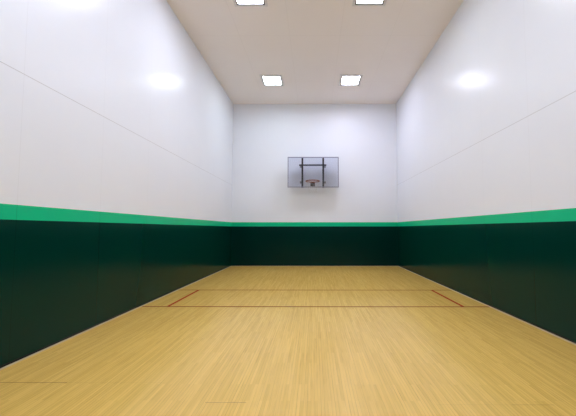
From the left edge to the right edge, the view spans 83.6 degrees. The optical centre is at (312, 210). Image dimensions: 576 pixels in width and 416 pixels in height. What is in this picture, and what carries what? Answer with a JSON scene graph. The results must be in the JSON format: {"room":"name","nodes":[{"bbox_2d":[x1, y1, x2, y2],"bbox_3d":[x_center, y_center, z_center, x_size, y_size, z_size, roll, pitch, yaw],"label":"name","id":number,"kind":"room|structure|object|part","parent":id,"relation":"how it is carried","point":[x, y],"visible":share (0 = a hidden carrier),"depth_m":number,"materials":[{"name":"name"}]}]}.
{"room":"sports hall","nodes":[
{"label":"sports hall","id":0,"kind":"room"},
{"bbox_2d":[0,0,232,367],"bbox_3d":[-3.067,-1.323,5.774,0.120,6.025,12.192,0,-3,0],"label":"wall","id":1,"kind":"structure","parent":0,"point":[116,130],"depth_m":4.54,"materials":[{"name":"white paint"}]},
{"bbox_2d":[0,266,230,369],"bbox_3d":[-2.996,1.679,5.597,0.021,0.010,12.192,0,-3,0],"label":"baseboard","id":2,"kind":"structure","parent":1,"relation":"attached to","point":[229,266],"depth_m":4.22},
{"bbox_2d":[0,266,575,415],"bbox_3d":[0.039,1.743,5.583,6.331,0.121,12.432,0,-3,0],"label":"floor","id":3,"kind":"structure","parent":0,"point":[235,340],"depth_m":3.41,"materials":[{"name":"brown wood"}]},
{"bbox_2d":[230,104,398,265],"bbox_3d":[0.060,-0.964,11.908,6.331,6.025,0.120,0,-3,0],"label":"wall","id":4,"kind":"structure","parent":0,"point":[355,223],"depth_m":11.85,"materials":[{"name":"white paint"}]},
{"bbox_2d":[288,157,338,190],"bbox_3d":[0.007,-1.244,11.482,1.445,1.336,1.181,-3,-4,39],"label":"basketball hoop","id":5,"kind":"object","parent":4,"relation":"attached to","point":[301,165],"visible":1,"depth_m":11.50,"materials":[{"name":"clear glass"}]},
{"bbox_3d":[-0.381,-1.354,11.536,0.062,1.110,0.055,0,-3,0],"label":"post","id":6,"kind":"part","parent":5,"relation":"part of","materials":[{"name":"black metal"}]},
{"bbox_3d":[0.369,-1.354,11.534,0.062,1.110,0.055,0,-3,0],"label":"post","id":7,"kind":"part","parent":5,"relation":"part of","materials":[{"name":"black metal"}]},
{"bbox_2d":[166,0,463,103],"bbox_3d":[0.039,-4.391,5.943,6.331,0.120,12.432,0,-3,0],"label":"ceiling","id":8,"kind":"structure","parent":0,"point":[309,43],"depth_m":8.05,"materials":[{"name":"white paint"}]},
{"bbox_2d":[233,0,267,6],"bbox_3d":[-1.291,-4.295,6.362,0.694,0.022,0.739,0,-3,0],"label":"recessed light","id":9,"kind":"object","parent":8,"relation":"in","point":[238,3],"visible":1,"depth_m":6.64,"materials":[{"name":"white plastic"}]},
{"bbox_2d":[237,0,262,2],"bbox_3d":[-1.291,-4.301,6.362,0.520,0.010,0.565,0,-3,0],"label":"diffuser","id":10,"kind":"object","parent":9,"relation":"attached to","point":[238,1],"depth_m":6.59,"materials":[{"name":"white plastic"}]},
{"bbox_2d":[260,75,283,85],"bbox_3d":[-1.278,-4.076,10.096,0.694,0.022,0.739,0,-3,0],"label":"recessed light","id":11,"kind":"object","parent":8,"relation":"in","point":[267,80],"visible":1,"depth_m":10.09,"materials":[{"name":"white plastic"}]},
{"bbox_2d":[263,77,280,84],"bbox_3d":[-1.278,-4.082,10.096,0.520,0.010,0.565,0,-3,0],"label":"diffuser","id":12,"kind":"object","parent":11,"relation":"attached to","point":[266,80],"depth_m":10.12,"materials":[{"name":"white plastic"}]},
{"bbox_2d":[338,74,362,85],"bbox_3d":[1.176,-4.077,10.087,0.694,0.022,0.739,0,-3,0],"label":"recessed light","id":13,"kind":"object","parent":8,"relation":"in","point":[345,79],"visible":1,"depth_m":10.03,"materials":[{"name":"white plastic"}]},
{"bbox_2d":[342,76,359,83],"bbox_3d":[1.176,-4.083,10.087,0.520,0.010,0.565,0,-3,0],"label":"diffuser","id":14,"kind":"object","parent":13,"relation":"attached to","point":[345,79],"depth_m":10.05,"materials":[{"name":"white plastic"}]},
{"bbox_2d":[352,0,386,5],"bbox_3d":[1.163,-4.296,6.354,0.694,0.022,0.739,0,-3,0],"label":"recessed light","id":15,"kind":"object","parent":8,"relation":"in","point":[355,2],"visible":1,"depth_m":6.63,"materials":[{"name":"white plastic"}]},
{"bbox_2d":[357,0,382,2],"bbox_3d":[1.163,-4.302,6.354,0.520,0.010,0.565,0,-3,0],"label":"diffuser","id":16,"kind":"object","parent":15,"relation":"attached to","point":[358,1],"depth_m":6.59,"materials":[{"name":"white plastic"}]},
{"bbox_2d":[396,0,575,343],"bbox_3d":[3.144,-1.325,5.752,0.120,6.025,12.192,0,-3,0],"label":"wall","id":17,"kind":"structure","parent":0,"point":[486,124],"depth_m":5.39,"materials":[{"name":"white paint"}]},
{"bbox_2d":[399,266,575,344],"bbox_3d":[3.074,1.677,5.576,0.021,0.010,12.192,0,-3,0],"label":"baseboard","id":18,"kind":"structure","parent":17,"relation":"attached to","point":[399,266],"depth_m":5.04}
]}

